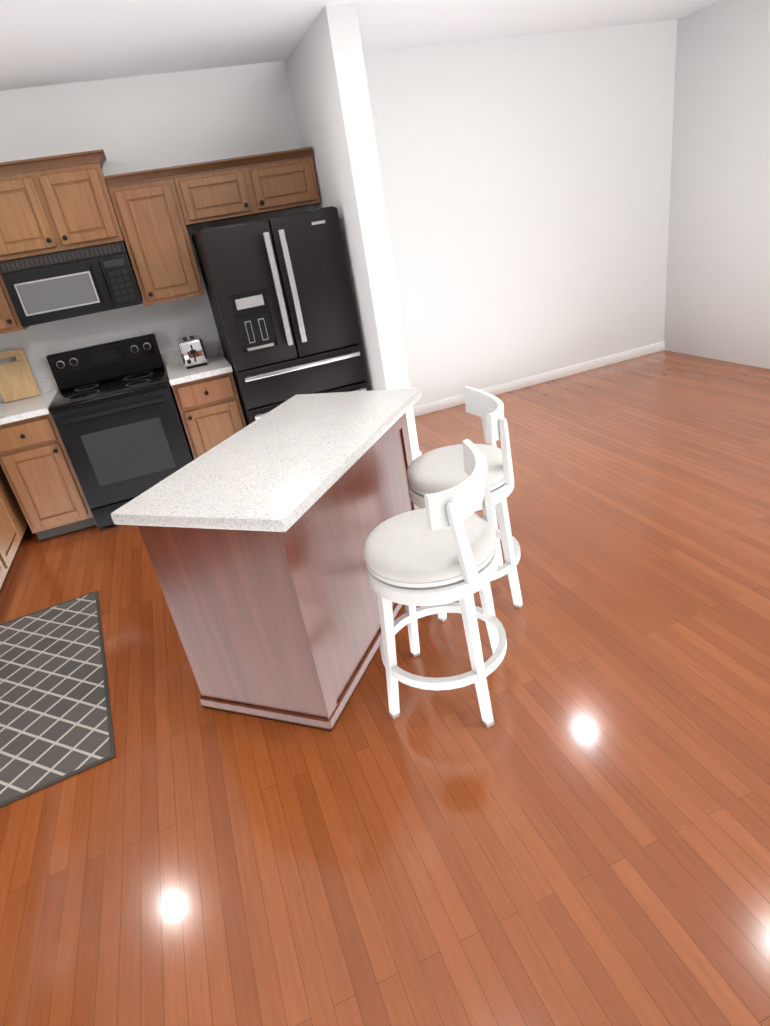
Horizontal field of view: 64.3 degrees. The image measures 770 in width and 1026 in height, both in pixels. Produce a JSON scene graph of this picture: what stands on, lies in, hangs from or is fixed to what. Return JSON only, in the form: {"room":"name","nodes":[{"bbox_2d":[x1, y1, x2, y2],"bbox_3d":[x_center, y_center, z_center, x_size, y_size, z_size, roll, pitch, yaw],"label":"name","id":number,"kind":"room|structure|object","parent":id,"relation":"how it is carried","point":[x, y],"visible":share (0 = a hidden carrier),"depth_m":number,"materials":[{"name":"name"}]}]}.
{"room":"kitchen","nodes":[
{"label":"kitchen","id":0,"kind":"room"},
{"bbox_2d":[0,20,676,459],"bbox_3d":[-0.368,-2.000,4.959,6.750,2.740,0.150,-17,27,-14],"label":"wall","id":1,"kind":"structure","parent":0,"point":[526,180],"depth_m":5.03,"materials":[{"name":"white paint"}]},
{"bbox_2d":[0,274,28,333],"bbox_3d":[-2.808,-1.505,3.900,0.696,0.782,0.360,-17,27,-14],"label":"upper cabinet","id":2,"kind":"object","parent":1,"relation":"attached to","point":[9,321],"visible":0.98,"depth_m":3.93,"materials":[{"name":"brown wood"}]},
{"bbox_2d":[0,149,123,261],"bbox_3d":[-2.164,-1.962,3.950,0.864,0.514,0.383,-17,27,-14],"label":"upper cabinet","id":3,"kind":"object","parent":1,"relation":"attached to","point":[55,204],"visible":0.98,"depth_m":3.83,"materials":[{"name":"brown wood"}]},
{"bbox_2d":[0,242,142,326],"bbox_3d":[-2.080,-1.543,4.116,0.760,0.391,0.434,-17,27,-14],"label":"microwave","id":4,"kind":"object","parent":3,"relation":"attached to","point":[46,288],"visible":1,"depth_m":3.96,"materials":[{"name":"black metal"}]},
{"bbox_2d":[104,167,203,305],"bbox_3d":[-1.574,-1.888,4.229,0.412,0.792,0.358,-17,27,-14],"label":"upper cabinet","id":5,"kind":"object","parent":1,"relation":"attached to","point":[158,210],"depth_m":4.09,"materials":[{"name":"brown wood"}]},
{"bbox_2d":[172,156,259,225],"bbox_3d":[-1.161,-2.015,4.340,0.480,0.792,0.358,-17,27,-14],"label":"upper cabinet","id":6,"kind":"object","parent":1,"relation":"attached to","point":[216,190],"depth_m":4.12,"materials":[{"name":"brown wood"}]},
{"bbox_2d":[248,147,320,213],"bbox_3d":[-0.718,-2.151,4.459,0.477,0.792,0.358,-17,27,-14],"label":"upper cabinet","id":7,"kind":"object","parent":1,"relation":"attached to","point":[281,180],"depth_m":4.23,"materials":[{"name":"brown wood"}]},
{"bbox_2d":[413,341,664,416],"bbox_3d":[1.378,-1.258,5.868,3.186,0.090,0.014,-17,27,-14],"label":"baseboard","id":8,"kind":"structure","parent":1,"relation":"attached to","point":[533,380],"depth_m":5.91,"materials":[{"name":"white"}]},
{"bbox_2d":[285,3,418,453],"bbox_3d":[-0.214,-1.757,4.409,0.175,2.740,1.085,-17,27,-14],"label":"wall","id":9,"kind":"structure","parent":0,"point":[325,67],"depth_m":3.88,"materials":[{"name":"white paint"}]},
{"bbox_2d":[412,451,421,459],"bbox_3d":[-0.005,-0.579,4.978,0.203,0.090,1.099,-17,27,-14],"label":"baseboard","id":10,"kind":"structure","parent":9,"relation":"attached to","point":[416,455],"depth_m":4.50,"materials":[{"name":"white"}]},
{"bbox_2d":[0,0,720,89],"bbox_3d":[0.604,-1.902,1.141,6.900,0.100,7.500,-17,27,-14],"label":"ceiling","id":11,"kind":"structure","parent":0,"point":[47,42],"depth_m":3.60,"materials":[{"name":"white paint"}]},
{"bbox_2d":[0,350,769,1025],"bbox_3d":[1.046,0.618,2.374,6.900,0.100,7.500,-17,27,-14],"label":"floor","id":12,"kind":"structure","parent":0,"point":[576,832],"depth_m":2.00,"materials":[{"name":"brown wood"}]},
{"bbox_2d":[0,556,7,590],"bbox_3d":[-2.461,0.328,3.103,0.620,0.876,0.921,-17,27,-14],"label":"base cabinet","id":13,"kind":"object","parent":12,"relation":"on","point":[3,567],"depth_m":3.66,"materials":[{"name":"brown wood"}]},
{"bbox_2d":[0,484,23,571],"bbox_3d":[-2.711,0.064,3.731,0.620,0.876,0.531,-17,27,-14],"label":"base cabinet","id":14,"kind":"object","parent":12,"relation":"on","point":[11,534],"depth_m":3.98,"materials":[{"name":"brown wood"}]},
{"bbox_2d":[0,476,26,534],"bbox_3d":[-2.925,-0.151,4.247,0.600,0.876,0.662,-17,27,-14],"label":"base cabinet","id":15,"kind":"object","parent":12,"relation":"on","point":[1,477],"depth_m":4.24,"materials":[{"name":"brown wood"}]},
{"bbox_2d":[0,412,96,541],"bbox_3d":[-2.408,-0.319,4.406,0.404,0.876,0.620,-17,27,-14],"label":"base cabinet","id":16,"kind":"object","parent":12,"relation":"on","point":[42,495],"depth_m":4.13,"materials":[{"name":"brown wood"}]},
{"bbox_2d":[0,376,58,424],"bbox_3d":[-2.485,-0.765,4.172,0.408,0.138,0.646,-17,27,-14],"label":"countertop","id":17,"kind":"structure","parent":16,"relation":"on","point":[39,405],"depth_m":4.16,"materials":[{"name":"white stone"}]},
{"bbox_2d":[0,349,40,402],"bbox_3d":[-2.619,-0.968,4.327,0.240,0.328,0.070,-17,27,-14],"label":"cutting board","id":18,"kind":"object","parent":17,"relation":"on","point":[17,380],"visible":0.98,"depth_m":4.33,"materials":[{"name":"brown wood"}]},
{"bbox_2d":[0,591,115,807],"bbox_3d":[-1.594,0.780,2.862,0.550,0.010,1.450,-20,27,-20],"label":"kitchen mat","id":19,"kind":"object","parent":12,"relation":"on","point":[56,726],"visible":1,"depth_m":2.72,"materials":[{"name":"grey fabric"}]},
{"bbox_2d":[46,333,193,527],"bbox_3d":[-1.865,-0.594,4.438,0.759,1.165,0.725,-17,27,-14],"label":"range","id":20,"kind":"object","parent":12,"relation":"on","point":[113,408],"visible":1,"depth_m":4.22,"materials":[{"name":"black metal"}]},
{"bbox_2d":[172,372,245,458],"bbox_3d":[-1.300,-0.653,4.689,0.420,0.875,0.648,-17,27,-14],"label":"base cabinet","id":21,"kind":"object","parent":12,"relation":"on","point":[211,412],"visible":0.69,"depth_m":4.35,"materials":[{"name":"brown wood"}]},
{"bbox_2d":[162,340,232,385],"bbox_3d":[-1.380,-1.104,4.469,0.428,0.138,0.646,-17,27,-14],"label":"countertop","id":22,"kind":"structure","parent":21,"relation":"on","point":[178,372],"depth_m":4.42,"materials":[{"name":"white stone"}]},
{"bbox_2d":[177,335,207,368],"bbox_3d":[-1.412,-1.184,4.492,0.170,0.192,0.294,-17,27,-14],"label":"toaster","id":23,"kind":"object","parent":22,"relation":"on","point":[192,351],"visible":1,"depth_m":4.38,"materials":[{"name":"silver metal"}]},
{"bbox_2d":[192,206,368,425],"bbox_3d":[-0.706,-1.204,4.554,0.895,1.784,0.848,-17,27,-14],"label":"refrigerator","id":24,"kind":"object","parent":12,"relation":"on","point":[279,292],"visible":0.83,"depth_m":4.10,"materials":[{"name":"black metal"}]},
{"bbox_2d":[155,496,419,730],"bbox_3d":[-0.328,0.143,2.719,1.255,0.872,1.310,-17,27,-14],"label":"kitchen island","id":25,"kind":"object","parent":12,"relation":"on","point":[287,628],"depth_m":2.27,"materials":[{"name":"cherry"},{"name":"granite"}]},
{"bbox_2d":[111,388,420,571],"bbox_3d":[-0.387,-0.282,2.547,1.418,0.046,1.476,-17,27,-14],"label":"island countertop","id":26,"kind":"structure","parent":25,"relation":"on","point":[319,458],"depth_m":2.30,"materials":[{"name":"white stone"}]},
{"bbox_2d":[363,439,506,727],"bbox_3d":[0.178,0.262,2.208,0.527,0.946,0.529,-17,27,-14],"label":"bar stool","id":27,"kind":"object","parent":12,"relation":"on","point":[437,554],"visible":1,"depth_m":2.05,"materials":[{"name":"white paint"}]},
{"bbox_2d":[407,386,522,621],"bbox_3d":[0.353,-0.034,2.751,0.476,0.946,0.494,-17,27,-14],"label":"bar stool","id":28,"kind":"object","parent":12,"relation":"on","point":[436,470],"visible":0.62,"depth_m":2.62,"materials":[{"name":"white paint"}]},
{"bbox_2d":[664,0,769,368],"bbox_3d":[3.951,-1.601,2.595,0.150,2.740,7.200,-17,27,-14],"label":"wall","id":29,"kind":"structure","parent":0,"point":[717,306],"depth_m":5.16,"materials":[{"name":"white paint"}]}
]}

